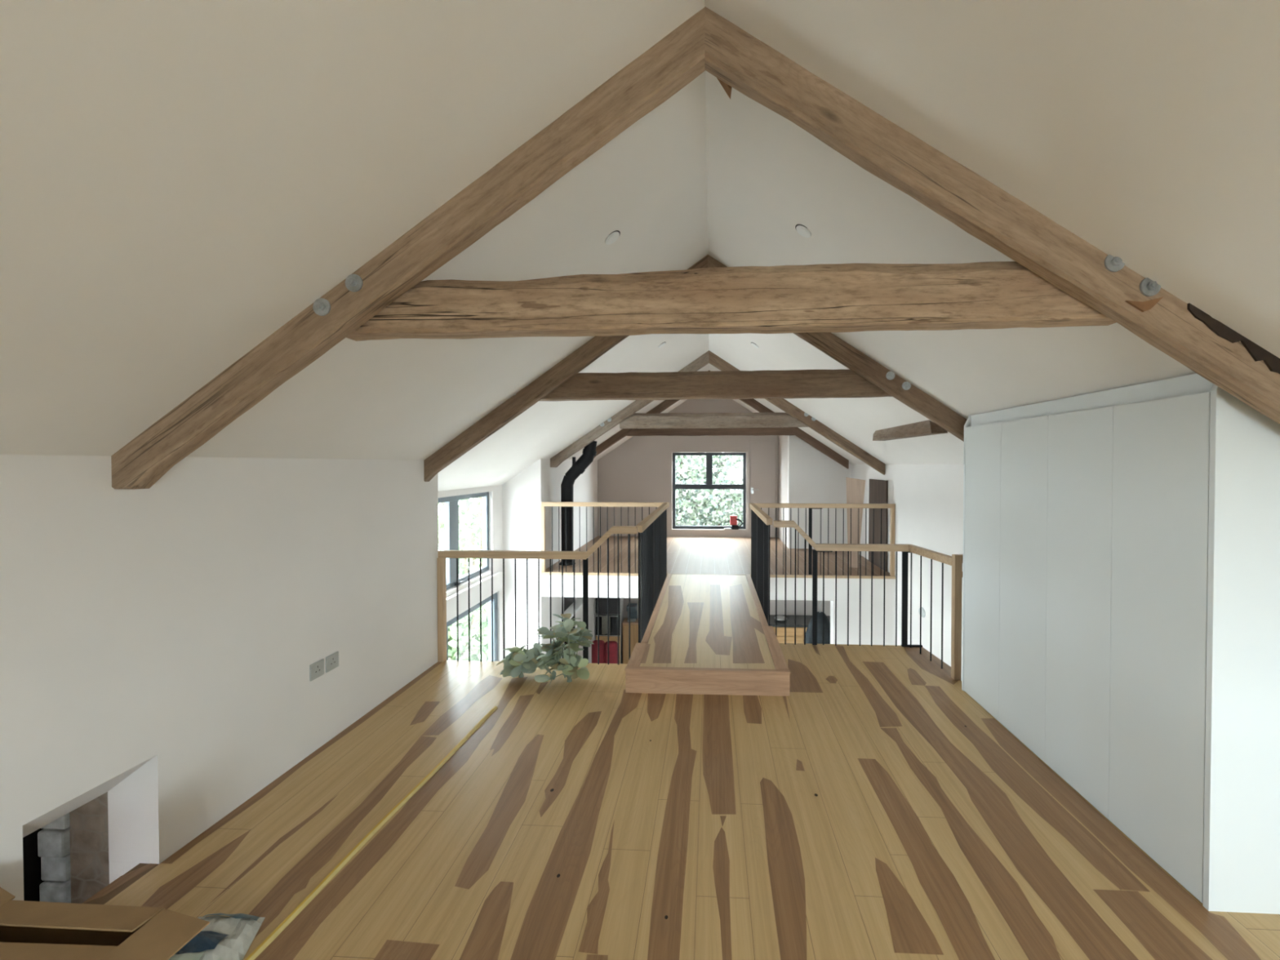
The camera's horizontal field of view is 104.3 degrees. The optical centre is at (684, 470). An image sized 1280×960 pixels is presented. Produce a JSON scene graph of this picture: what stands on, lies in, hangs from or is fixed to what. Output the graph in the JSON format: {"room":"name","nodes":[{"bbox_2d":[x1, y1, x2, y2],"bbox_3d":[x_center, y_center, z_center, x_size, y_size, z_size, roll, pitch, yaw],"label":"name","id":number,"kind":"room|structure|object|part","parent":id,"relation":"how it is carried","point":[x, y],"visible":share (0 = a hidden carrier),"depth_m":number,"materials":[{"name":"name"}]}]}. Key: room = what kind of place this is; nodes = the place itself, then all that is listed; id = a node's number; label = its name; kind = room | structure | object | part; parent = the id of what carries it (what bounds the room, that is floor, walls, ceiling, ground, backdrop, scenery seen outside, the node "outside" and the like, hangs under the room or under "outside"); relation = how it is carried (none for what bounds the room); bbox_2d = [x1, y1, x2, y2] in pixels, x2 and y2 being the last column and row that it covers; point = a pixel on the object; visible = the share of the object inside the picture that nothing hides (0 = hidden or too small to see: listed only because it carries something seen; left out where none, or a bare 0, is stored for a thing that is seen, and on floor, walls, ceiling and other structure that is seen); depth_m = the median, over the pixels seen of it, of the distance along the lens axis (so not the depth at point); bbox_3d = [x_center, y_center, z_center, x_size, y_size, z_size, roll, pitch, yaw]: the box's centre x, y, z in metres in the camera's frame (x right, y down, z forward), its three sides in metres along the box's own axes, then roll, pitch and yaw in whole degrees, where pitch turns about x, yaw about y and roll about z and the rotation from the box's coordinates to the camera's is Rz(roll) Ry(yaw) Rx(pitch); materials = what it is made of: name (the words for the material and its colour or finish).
{"room":"loft","nodes":[
{"label":"loft","id":0,"kind":"room"},
{"bbox_2d":[0,454,438,903],"bbox_3d":[-2.431,0.896,0.991,0.558,2.020,6.100,0,1,3],"label":"wall","id":1,"kind":"structure","parent":0,"point":[182,620],"depth_m":2.06,"materials":[{"name":"white paint"}]},
{"bbox_2d":[309,658,324,681],"bbox_3d":[-2.053,1.111,2.772,0.010,0.090,0.094,0,1,3],"label":"wall socket","id":2,"kind":"object","parent":1,"relation":"attached to","point":[317,668],"visible":1,"depth_m":2.76,"materials":[{"name":"plastic"}]},
{"bbox_2d":[325,651,338,672],"bbox_3d":[-2.047,1.110,2.884,0.010,0.090,0.094,0,1,3],"label":"wall socket","id":3,"kind":"object","parent":1,"relation":"attached to","point":[331,660],"visible":1,"depth_m":2.88,"materials":[{"name":"plastic"}]},
{"bbox_2d":[438,484,502,661],"bbox_3d":[-2.710,2.099,2.199,0.120,3.740,8.850,0,1,3],"label":"wall","id":4,"kind":"structure","parent":0,"point":[495,509],"depth_m":6.37,"materials":[{"name":"white paint"}]},
{"bbox_2d":[438,491,488,590],"bbox_3d":[-2.534,0.771,5.451,0.100,0.994,1.690,0,1,3],"label":"window","id":5,"kind":"structure","parent":4,"relation":"in","point":[451,503],"depth_m":5.48,"materials":[{"name":"grey metal"}]},
{"bbox_3d":[-2.499,1.241,5.506,0.035,0.035,0.140,0,1,3],"label":"handle","id":6,"kind":"part","parent":5,"relation":"part of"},
{"bbox_2d":[446,591,497,661],"bbox_3d":[-2.545,2.663,5.501,0.085,2.210,2.035,0,1,3],"label":"window","id":7,"kind":"structure","parent":4,"relation":"in","point":[488,599],"depth_m":6.41,"materials":[{"name":"grey metal"}]},
{"bbox_2d":[446,571,502,622],"bbox_3d":[-2.458,1.436,5.281,0.060,0.230,2.350,0,1,3],"label":"trim","id":8,"kind":"structure","parent":4,"relation":"attached to","point":[474,588],"depth_m":5.63,"materials":[{"name":"white paint"}]},
{"bbox_2d":[502,458,597,662],"bbox_3d":[-2.127,1.834,8.349,0.640,4.100,3.500,0,1,3],"label":"wall","id":9,"kind":"structure","parent":0,"point":[522,495],"depth_m":6.60,"materials":[{"name":"white paint"}]},
{"bbox_2d":[541,572,895,578],"bbox_3d":[0.397,1.359,6.447,4.590,0.033,0.020,0,1,3],"label":"trim","id":10,"kind":"structure","parent":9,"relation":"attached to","point":[542,573],"depth_m":6.39,"materials":[{"name":"brown wood"}]},
{"bbox_2d":[0,0,1279,491],"bbox_3d":[0.099,-0.733,3.790,5.700,2.351,12.600,0,1,3],"label":"ceiling","id":11,"kind":"structure","parent":0,"point":[181,180],"depth_m":1.47,"materials":[{"name":"paint"}]},
{"bbox_2d":[604,230,620,244],"bbox_3d":[-0.383,-1.241,2.636,0.084,0.063,0.093,0,1,3],"label":"ceiling light","id":12,"kind":"object","parent":11,"relation":"attached to","point":[612,237],"visible":1,"depth_m":2.63,"materials":[{"name":"white plastic"}]},
{"bbox_2d":[657,342,666,347],"bbox_3d":[-0.234,-1.304,5.128,0.085,0.061,0.093,0,1,3],"label":"ceiling light","id":13,"kind":"object","parent":11,"relation":"attached to","point":[664,343],"visible":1,"depth_m":5.11,"materials":[{"name":"white plastic"}]},
{"bbox_2d":[423,254,966,481],"bbox_3d":[0.199,-0.755,3.784,4.600,1.735,0.225,0,1,3],"label":"roof truss","id":14,"kind":"object","parent":11,"relation":"attached to","point":[865,377],"visible":0.72,"depth_m":3.76,"materials":[{"name":"wood"}]},
{"bbox_2d":[885,371,894,379],"bbox_3d":[1.504,-0.696,3.621,0.062,0.062,0.007,0,1,3],"label":"washer","id":15,"kind":"object","parent":14,"relation":"in","point":[889,375],"depth_m":3.62,"materials":[{"name":"metal"}]},
{"bbox_2d":[902,381,911,390],"bbox_3d":[1.619,-0.621,3.616,0.062,0.062,0.007,0,1,3],"label":"washer","id":16,"kind":"object","parent":14,"relation":"in","point":[906,385],"depth_m":3.61,"materials":[{"name":"metal"}]},
{"bbox_2d":[111,6,1279,488],"bbox_3d":[0.145,-0.747,1.786,4.499,1.684,0.222,0,1,3],"label":"roof truss","id":17,"kind":"object","parent":11,"relation":"attached to","point":[1056,277],"visible":0.99,"depth_m":1.74,"materials":[{"name":"brown wood"}]},
{"bbox_2d":[312,297,330,315],"bbox_3d":[-1.294,-0.585,1.771,0.062,0.062,0.007,0,1,3],"label":"washer","id":18,"kind":"object","parent":17,"relation":"in","point":[321,306],"depth_m":1.77,"materials":[{"name":"metal"}]},
{"bbox_2d":[345,274,363,292],"bbox_3d":[-1.174,-0.668,1.763,0.062,0.062,0.007,0,1,3],"label":"washer","id":19,"kind":"object","parent":17,"relation":"in","point":[353,282],"depth_m":1.76,"materials":[{"name":"metal"}]},
{"bbox_2d":[1104,254,1124,271],"bbox_3d":[1.412,-0.685,1.627,0.062,0.062,0.007,0,1,3],"label":"washer","id":20,"kind":"object","parent":17,"relation":"in","point":[1112,264],"depth_m":1.62,"materials":[{"name":"metal"}]},
{"bbox_2d":[1139,277,1160,296],"bbox_3d":[1.523,-0.603,1.623,0.062,0.062,0.007,0,1,3],"label":"washer","id":21,"kind":"object","parent":17,"relation":"in","point":[1148,287],"depth_m":1.62,"materials":[{"name":"metal"}]},
{"bbox_2d":[550,350,885,475],"bbox_3d":[0.422,-0.807,6.890,4.590,1.718,0.224,0,1,3],"label":"roof truss","id":22,"kind":"object","parent":11,"relation":"attached to","point":[793,416],"visible":0.87,"depth_m":6.86,"materials":[{"name":"wood"}]},
{"bbox_2d":[593,370,848,468],"bbox_3d":[0.515,-0.859,8.284,4.360,1.649,0.126,0,1,3],"label":"roof truss","id":23,"kind":"object","parent":11,"relation":"attached to","point":[790,431],"visible":0.6,"depth_m":8.22,"materials":[{"name":"brown wood"}]},
{"bbox_2d":[751,342,759,347],"bbox_3d":[0.735,-1.311,5.164,0.085,0.061,0.093,0,1,3],"label":"ceiling light","id":24,"kind":"object","parent":11,"relation":"attached to","point":[752,343],"visible":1,"depth_m":5.15,"materials":[{"name":"white plastic"}]},
{"bbox_2d":[795,224,811,237],"bbox_3d":[0.625,-1.259,2.600,0.085,0.061,0.093,0,1,3],"label":"ceiling light","id":25,"kind":"object","parent":11,"relation":"attached to","point":[802,229],"visible":1,"depth_m":2.59,"materials":[{"name":"white plastic"}]},
{"bbox_2d":[872,419,947,440],"bbox_3d":[2.118,-0.428,4.775,0.130,0.218,1.470,0,1,3],"label":"purlin","id":26,"kind":"object","parent":11,"relation":"attached to","point":[926,428],"visible":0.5,"depth_m":4.50,"materials":[{"name":"brown wood"}]},
{"bbox_2d":[81,643,1279,959],"bbox_3d":[-0.141,1.733,1.165,5.120,0.301,6.663,0,1,3],"label":"floor","id":27,"kind":"structure","parent":0,"point":[874,809],"depth_m":2.11,"materials":[{"name":"brown wood"}]},
{"bbox_2d":[0,887,209,959],"bbox_3d":[-1.726,1.381,1.185,0.771,0.404,0.548,0,1,3],"label":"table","id":28,"kind":"object","parent":27,"relation":"on","point":[29,930],"visible":1,"depth_m":1.37,"materials":[{"name":"brown wood"}]},
{"bbox_2d":[168,912,265,959],"bbox_3d":[-1.556,1.550,1.628,0.325,0.052,0.245,0,1,3],"label":"rug","id":29,"kind":"object","parent":27,"relation":"on","point":[230,937],"visible":0.77,"depth_m":1.63,"materials":[{"name":"white fabric"}]},
{"bbox_2d":[203,912,259,920],"bbox_3d":[-1.570,1.546,1.723,0.188,0.027,0.023,0,1,0],"label":"print","id":30,"kind":"object","parent":29,"relation":"attached to","point":[237,917],"depth_m":1.71},
{"bbox_2d":[244,706,497,959],"bbox_3d":[-1.328,1.560,2.351,0.038,0.011,1.814,0,1,6],"label":"tape measure","id":31,"kind":"object","parent":27,"relation":"on","point":[333,873],"visible":1,"depth_m":2.03,"materials":[{"name":"yellow metal"}]},
{"bbox_2d":[496,642,546,677],"bbox_3d":[-1.222,1.428,3.736,0.370,0.237,0.310,0,1,3],"label":"artificial plant","id":32,"kind":"object","parent":27,"relation":"on","point":[521,660],"visible":0.95,"depth_m":3.69,"materials":[{"name":"green plant"}]},
{"bbox_2d":[436,525,637,664],"bbox_3d":[-1.183,0.992,3.981,1.618,1.104,0.054,0,1,3],"label":"balustrade","id":33,"kind":"object","parent":27,"relation":"on","point":[442,555],"visible":0.81,"depth_m":3.97,"materials":[{"name":"brown wood"}]},
{"bbox_3d":[-1.967,1.121,4.024,0.048,0.843,0.054,0,1,3],"label":"post","id":34,"kind":"part","parent":33,"relation":"part of","materials":[{"name":"brown wood"}]},
{"bbox_3d":[-1.179,0.570,3.975,1.610,0.261,0.052,0,1,3],"label":"handrail","id":35,"kind":"part","parent":33,"relation":"part of","materials":[{"name":"brown wood"}]},
{"bbox_3d":[-0.789,1.120,3.963,0.042,0.848,0.012,0,1,3],"label":"steel post","id":36,"kind":"part","parent":33,"relation":"part of","materials":[{"name":"black metal"}]},
{"bbox_2d":[533,613,593,684],"bbox_3d":[-0.881,1.308,3.651,0.430,0.480,0.425,0,1,3],"label":"artificial plant","id":37,"kind":"object","parent":27,"relation":"on","point":[569,664],"visible":1,"depth_m":3.60,"materials":[{"name":"green plant"}]},
{"bbox_2d":[624,573,791,696],"bbox_3d":[0.236,1.456,4.936,1.150,0.190,3.018,0,1,3],"label":"footbridge","id":38,"kind":"object","parent":27,"relation":"on","point":[704,634],"visible":1,"depth_m":3.92,"materials":[{"name":"brown wood"}]},
{"bbox_2d":[635,502,668,643],"bbox_3d":[-0.299,0.958,5.203,0.052,1.078,2.479,0,1,3],"label":"balustrade","id":39,"kind":"object","parent":38,"relation":"on","point":[652,530],"visible":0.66,"depth_m":4.78,"materials":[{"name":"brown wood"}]},
{"bbox_3d":[-0.363,1.002,3.987,0.012,1.025,0.042,0,1,3],"label":"steel post","id":40,"kind":"part","parent":39,"relation":"part of","materials":[{"name":"black metal"}]},
{"bbox_3d":[-0.299,0.453,5.194,0.052,0.066,2.472,0,1,3],"label":"handrail","id":41,"kind":"part","parent":39,"relation":"part of","materials":[{"name":"brown wood"}]},
{"bbox_3d":[-0.312,0.991,4.947,0.012,1.020,0.042,0,1,3],"label":"steel post","id":42,"kind":"part","parent":39,"relation":"part of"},
{"bbox_3d":[-0.276,0.981,5.646,0.012,1.020,0.042,0,1,3],"label":"steel post","id":43,"kind":"part","parent":39,"relation":"part of","materials":[{"name":"black metal"}]},
{"bbox_2d":[749,502,772,626],"bbox_3d":[0.814,0.955,5.420,0.052,1.078,1.929,0,1,3],"label":"balustrade","id":44,"kind":"object","parent":38,"relation":"on","point":[761,522],"visible":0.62,"depth_m":5.17,"materials":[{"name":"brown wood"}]},
{"bbox_3d":[0.863,0.974,6.363,0.012,1.015,0.042,0,1,3],"label":"steel post","id":45,"kind":"part","parent":44,"relation":"part of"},
{"bbox_3d":[0.814,0.450,5.411,0.052,0.066,1.922,0,1,3],"label":"handrail","id":46,"kind":"part","parent":44,"relation":"part of","materials":[{"name":"brown wood"}]},
{"bbox_3d":[0.786,0.992,4.890,0.012,1.020,0.042,0,1,3],"label":"steel post","id":47,"kind":"part","parent":44,"relation":"part of","materials":[{"name":"black metal"}]},
{"bbox_3d":[0.765,0.995,4.478,0.012,1.025,0.042,0,1,3],"label":"steel post","id":48,"kind":"part","parent":44,"relation":"part of","materials":[{"name":"black metal"}]},
{"bbox_2d":[773,520,963,680],"bbox_3d":[1.543,1.010,4.038,1.540,1.128,0.694,0,1,3],"label":"balustrade","id":49,"kind":"object","parent":27,"relation":"on","point":[955,561],"visible":0.92,"depth_m":4.33,"materials":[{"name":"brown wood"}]},
{"bbox_3d":[1.216,1.117,4.378,0.171,0.842,0.024,0,1,3],"label":"steel post","id":50,"kind":"part","parent":49,"relation":"part of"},
{"bbox_3d":[1.421,0.575,4.061,1.294,0.259,0.650,0,1,3],"label":"handrail","id":51,"kind":"part","parent":49,"relation":"part of","materials":[{"name":"brown wood"}]},
{"bbox_3d":[1.991,1.117,4.338,0.175,0.842,0.024,0,1,3],"label":"steel post","id":52,"kind":"part","parent":49,"relation":"part of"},
{"bbox_3d":[2.026,1.101,3.694,0.052,0.955,0.054,0,1,3],"label":"newel post","id":53,"kind":"part","parent":49,"relation":"part of","materials":[{"name":"brown wood"}]},
{"bbox_2d":[961,373,1279,914],"bbox_3d":[2.210,0.593,2.618,0.576,1.941,1.745,0,1,3],"label":"closet","id":54,"kind":"object","parent":27,"relation":"on","point":[1121,562],"visible":0.98,"depth_m":2.04,"materials":[{"name":"paint"}]},
{"bbox_3d":[2.255,0.581,3.479,0.576,1.941,0.020,0,1,3],"label":"panel","id":55,"kind":"part","parent":54,"relation":"part of","materials":[{"name":"paint"}]},
{"bbox_3d":[1.966,0.623,3.271,0.019,1.851,0.424,0,1,3],"label":"door","id":56,"kind":"part","parent":54,"relation":"part of","materials":[{"name":"paint"}]},
{"bbox_3d":[1.944,0.629,2.847,0.019,1.851,0.424,0,1,3],"label":"door","id":57,"kind":"part","parent":54,"relation":"part of","materials":[{"name":"paint"}]},
{"bbox_3d":[1.921,0.635,2.422,0.019,1.851,0.424,0,1,3],"label":"door","id":58,"kind":"part","parent":54,"relation":"part of","materials":[{"name":"paint"}]},
{"bbox_3d":[1.899,0.641,1.998,0.019,1.851,0.424,0,1,3],"label":"door","id":59,"kind":"part","parent":54,"relation":"part of","materials":[{"name":"paint"}]},
{"bbox_3d":[2.164,0.605,1.757,0.576,1.941,0.021,0,1,3],"label":"panel","id":60,"kind":"part","parent":54,"relation":"part of","materials":[{"name":"paint"}]},
{"bbox_2d":[597,399,830,619],"bbox_3d":[0.575,1.063,9.849,4.600,5.600,0.200,0,1,3],"label":"wall","id":61,"kind":"structure","parent":0,"point":[622,477],"depth_m":9.79,"materials":[{"name":"paint"}]},
{"bbox_2d":[672,452,746,528],"bbox_3d":[0.491,0.392,9.857,1.453,1.512,0.094,0,1,3],"label":"window","id":62,"kind":"structure","parent":61,"relation":"in","point":[708,485],"depth_m":9.83,"materials":[{"name":"black metal"}]},
{"bbox_2d":[729,515,742,529],"bbox_3d":[1.027,1.015,9.767,0.260,0.273,0.085,0,1,3],"label":"power tool","id":63,"kind":"object","parent":61,"relation":"on","point":[733,518],"visible":1,"depth_m":9.74,"materials":[{"name":"red plastic"}]},
{"bbox_2d":[747,440,777,537],"bbox_3d":[1.527,0.351,9.646,0.570,1.892,0.084,0,1,3],"label":"door","id":64,"kind":"structure","parent":61,"relation":"in","point":[762,455],"depth_m":9.66,"materials":[{"name":"paint"}]},
{"bbox_3d":[1.371,0.385,9.641,0.150,0.120,0.057,0,1,3],"label":"handle","id":65,"kind":"part","parent":64,"relation":"part of","materials":[{"name":"metal"}]},
{"bbox_2d":[541,536,895,601],"bbox_3d":[0.484,1.483,8.107,4.600,0.327,3.300,0,1,3],"label":"floor","id":66,"kind":"structure","parent":0,"point":[685,554],"depth_m":6.80,"materials":[{"name":"hickory wood planks"},{"name":"white plaster"}]},
{"bbox_2d":[560,440,596,565],"bbox_3d":[-1.518,0.444,7.086,0.547,1.779,0.230,0,1,3],"label":"flue pipe","id":67,"kind":"object","parent":66,"relation":"on","point":[578,468],"visible":0.91,"depth_m":7.02,"materials":[{"name":"black metal"}]},
{"bbox_2d":[541,502,669,573],"bbox_3d":[-1.048,0.877,6.552,1.698,0.928,0.052,0,1,3],"label":"balustrade","id":68,"kind":"object","parent":66,"relation":"on","point":[544,504],"visible":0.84,"depth_m":6.55,"materials":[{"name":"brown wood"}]},
{"bbox_3d":[-1.875,0.904,6.594,0.043,0.871,0.048,0,1,3],"label":"post","id":69,"kind":"part","parent":68,"relation":"part of","materials":[{"name":"brown wood"}]},
{"bbox_3d":[-1.047,0.442,6.545,1.695,0.056,0.052,0,1,3],"label":"handrail","id":70,"kind":"part","parent":68,"relation":"part of","materials":[{"name":"brown wood"}]},
{"bbox_2d":[748,502,895,576],"bbox_3d":[1.764,0.882,6.404,1.855,0.922,0.052,0,1,3],"label":"balustrade","id":71,"kind":"object","parent":66,"relation":"on","point":[891,506],"visible":0.91,"depth_m":6.38,"materials":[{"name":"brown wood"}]},
{"bbox_3d":[1.692,0.908,6.409,0.171,0.870,0.024,0,1,3],"label":"steel post","id":72,"kind":"part","parent":71,"relation":"part of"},
{"bbox_3d":[1.764,0.449,6.398,1.855,0.056,0.052,0,1,3],"label":"handrail","id":73,"kind":"part","parent":71,"relation":"part of","materials":[{"name":"brown wood"}]},
{"bbox_3d":[2.666,0.910,6.356,0.050,0.866,0.048,0,1,3],"label":"post","id":74,"kind":"part","parent":71,"relation":"part of","materials":[{"name":"brown wood"}]},
{"bbox_2d":[845,477,865,568],"bbox_3d":[2.376,0.712,6.889,0.259,1.247,0.112,0,1,20],"label":"wooden board","id":75,"kind":"object","parent":66,"relation":"on","point":[855,487],"visible":0.86,"depth_m":6.89,"materials":[{"name":"brown wood"}]},
{"bbox_2d":[868,479,888,571],"bbox_3d":[2.713,0.729,6.963,0.021,1.212,0.730,0,1,3],"label":"wooden board","id":76,"kind":"object","parent":66,"relation":"on","point":[878,489],"visible":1,"depth_m":6.90,"materials":[{"name":"brown wood"}]},
{"bbox_2d":[777,435,787,546],"bbox_3d":[1.840,0.254,9.076,0.075,2.106,1.190,0,1,3],"label":"wall partition","id":77,"kind":"structure","parent":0,"point":[783,440],"depth_m":9.03,"materials":[{"name":"paint"}]},
{"bbox_2d":[787,435,851,548],"bbox_3d":[2.285,0.263,8.406,1.035,2.105,0.100,0,1,3],"label":"wall partition","id":78,"kind":"structure","parent":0,"point":[814,477],"depth_m":8.36,"materials":[{"name":"white paint"}]},
{"bbox_2d":[830,600,895,644],"bbox_3d":[2.312,2.790,6.462,0.775,2.240,0.170,0,1,3],"label":"wall","id":79,"kind":"structure","parent":0,"point":[842,606],"depth_m":6.37,"materials":[{"name":"white paint"}]},
{"bbox_2d":[805,600,830,644],"bbox_3d":[1.834,2.366,6.687,0.431,1.382,0.206,0,1,3],"label":"coat","id":80,"kind":"object","parent":79,"relation":"hanging from","point":[820,614],"visible":0.2,"depth_m":6.62,"materials":[{"name":"black fabric"}]},
{"bbox_2d":[851,464,963,680],"bbox_3d":[2.684,1.939,3.667,0.260,4.020,12.350,0,1,3],"label":"wall","id":81,"kind":"structure","parent":0,"point":[928,499],"depth_m":5.45,"materials":[{"name":"white paint"}]},
{"bbox_2d":[918,607,925,617],"bbox_3d":[2.636,1.573,5.522,0.030,0.110,0.150,0,1,3],"label":"wall lamp","id":82,"kind":"object","parent":81,"relation":"attached to","point":[923,613],"visible":0.76,"depth_m":5.48,"materials":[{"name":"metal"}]},
{"bbox_3d":[-0.122,3.997,3.843,5.360,0.100,11.950,0,1,3],"label":"floor","id":83,"kind":"structure","parent":0,"visible":0},
{"bbox_2d":[560,596,575,657],"bbox_3d":[-1.816,2.802,7.785,0.041,2.180,0.680,0,1,3],"label":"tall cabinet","id":84,"kind":"object","parent":83,"relation":"on","point":[567,601],"visible":0.02,"depth_m":7.62,"materials":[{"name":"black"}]},
{"bbox_3d":[-1.798,2.777,7.784,0.006,2.030,0.580,0,1,3],"label":"glass door","id":85,"kind":"part","parent":84,"relation":"part of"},
{"bbox_2d":[557,597,589,621],"bbox_3d":[-1.709,2.131,7.806,0.167,0.040,1.350,0,1,3],"label":"shelf","id":86,"kind":"object","parent":84,"relation":"attached to","point":[579,602],"visible":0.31,"depth_m":7.66,"materials":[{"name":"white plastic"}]},
{"bbox_2d":[591,640,617,663],"bbox_3d":[-1.328,3.349,8.338,0.520,1.070,0.420,0,1,3],"label":"armchair","id":87,"kind":"object","parent":83,"relation":"on","point":[613,645],"visible":0.3,"depth_m":8.18,"materials":[{"name":"red fabric"}]},
{"bbox_3d":[-1.430,3.115,8.245,0.225,0.600,0.130,0,1,3],"label":"backrest","id":88,"kind":"part","parent":87,"relation":"part of","materials":[{"name":"red fabric"}]},
{"bbox_3d":[-1.214,3.120,8.234,0.222,0.590,0.130,0,1,3],"label":"backrest","id":89,"kind":"part","parent":87,"relation":"part of","materials":[{"name":"red fabric"}]},
{"bbox_2d":[594,597,623,663],"bbox_3d":[-1.477,2.750,9.685,0.510,2.230,0.380,0,1,3],"label":"tall cabinet","id":90,"kind":"object","parent":83,"relation":"on","point":[613,602],"visible":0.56,"depth_m":9.55,"materials":[{"name":"paint"}]},
{"bbox_2d":[601,614,610,635],"bbox_3d":[-1.500,2.948,9.491,0.165,0.380,0.012,0,1,3],"label":"tea towel","id":91,"kind":"object","parent":90,"relation":"hanging from","point":[604,619],"visible":0.83,"depth_m":9.49,"materials":[{"name":"grey fabric"}]},
{"bbox_3d":[-1.476,2.602,9.555,0.475,0.310,0.024,0,1,3],"label":"door","id":92,"kind":"part","parent":90,"relation":"part of","materials":[{"name":"black glass"}]},
{"bbox_3d":[-1.476,2.967,9.560,0.475,0.400,0.024,0,1,3],"label":"door","id":93,"kind":"part","parent":90,"relation":"part of","materials":[{"name":"black glass"}]},
{"bbox_3d":[-1.476,3.477,9.569,0.475,0.580,0.019,0,1,3],"label":"drawer","id":94,"kind":"part","parent":90,"relation":"part of","materials":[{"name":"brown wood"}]},
{"bbox_2d":[622,617,638,663],"bbox_3d":[-0.966,3.395,9.700,0.450,0.940,0.315,0,1,3],"label":"base cabinet","id":95,"kind":"object","parent":83,"relation":"on","point":[633,625],"visible":0.41,"depth_m":9.55,"materials":[{"name":"brown wood"}]},
{"bbox_3d":[-1.081,3.367,9.557,0.205,0.800,0.019,0,1,3],"label":"door","id":96,"kind":"part","parent":95,"relation":"part of","materials":[{"name":"brown wood"}]},
{"bbox_2d":[626,603,637,622],"bbox_3d":[-1.024,2.774,9.727,0.180,0.299,0.240,0,1,3],"label":"coffee machine","id":97,"kind":"object","parent":95,"relation":"on","point":[633,606],"visible":0.94,"depth_m":9.72,"materials":[{"name":"metal"}]},
{"bbox_2d":[626,618,635,622],"bbox_3d":[-1.028,2.910,9.666,0.160,0.028,0.115,0,1,3],"label":"drip tray","id":98,"kind":"object","parent":97,"relation":"on","point":[631,620],"depth_m":9.63,"materials":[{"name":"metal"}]},
{"bbox_3d":[-0.867,3.367,9.546,0.205,0.800,0.019,0,1,3],"label":"door","id":99,"kind":"part","parent":95,"relation":"part of","materials":[{"name":"brown wood"}]},
{"bbox_2d":[769,614,830,643],"bbox_3d":[1.917,3.344,9.403,1.790,1.050,0.606,0,1,3],"label":"base cabinet","id":100,"kind":"object","parent":83,"relation":"on","point":[790,618],"depth_m":9.12,"materials":[{"name":"brown wood"}]},
{"bbox_2d":[774,615,786,621],"bbox_3d":[1.821,2.784,9.377,0.240,0.070,0.240,0,1,3],"label":"bowl","id":101,"kind":"object","parent":100,"relation":"on","point":[781,618],"visible":0.84,"depth_m":9.31,"materials":[{"name":"metal"}]},
{"bbox_3d":[1.903,2.958,9.123,0.570,0.150,0.021,0,1,3],"label":"drawer","id":102,"kind":"part","parent":100,"relation":"part of","materials":[{"name":"brown wood"}]},
{"bbox_3d":[1.903,3.420,9.130,0.570,0.745,0.021,0,1,3],"label":"drawer","id":103,"kind":"part","parent":100,"relation":"part of","materials":[{"name":"brown wood"}]},
{"bbox_2d":[769,614,830,627],"bbox_3d":[1.917,2.841,9.396,1.790,0.044,0.606,0,1,3],"label":"countertop","id":104,"kind":"structure","parent":100,"relation":"on","point":[790,618],"depth_m":9.28,"materials":[{"name":"stone"}]},
{"label":"outside","id":105,"kind":"structure","parent":0,"visible":0},
{"bbox_2d":[438,514,705,661],"bbox_3d":[0.262,4.180,5.052,60.000,0.200,70.000,0,1,3],"label":"ground","id":106,"kind":"structure","parent":105,"point":[442,543],"depth_m":25.97,"materials":[{"name":"green plant"}]},
{"bbox_2d":[438,497,488,652],"bbox_3d":[-4.522,1.521,10.893,2.890,4.963,3.109,0,1,-21],"label":"shrub","id":107,"kind":"object","parent":106,"relation":"on","point":[465,505],"visible":0.08,"depth_m":10.28,"materials":[{"name":"green plant"}]},
{"bbox_2d":[448,602,488,661],"bbox_3d":[-3.891,2.989,8.250,1.618,2.204,2.219,0,1,3],"label":"shrub","id":108,"kind":"object","parent":106,"relation":"on","point":[475,615],"visible":0.24,"depth_m":8.04,"materials":[{"name":"green plant"}]},
{"bbox_2d":[675,455,711,525],"bbox_3d":[-0.596,1.096,13.537,2.916,5.736,2.347,0,1,3],"label":"shrub","id":109,"kind":"object","parent":106,"relation":"on","point":[685,508],"visible":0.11,"depth_m":13.05,"materials":[{"name":"green plant"}]},
{"bbox_2d":[675,455,742,525],"bbox_3d":[0.843,0.976,15.938,5.670,6.108,2.770,0,1,0],"label":"shrub","id":110,"kind":"object","parent":106,"relation":"on","point":[719,464],"visible":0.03,"depth_m":15.31,"materials":[{"name":"green plant"}]},
{"bbox_2d":[704,455,742,525],"bbox_3d":[2.019,1.198,13.129,2.970,5.544,2.311,0,1,3],"label":"shrub","id":111,"kind":"object","parent":106,"relation":"on","point":[726,505],"visible":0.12,"depth_m":12.81,"materials":[{"name":"green plant"}]}
]}

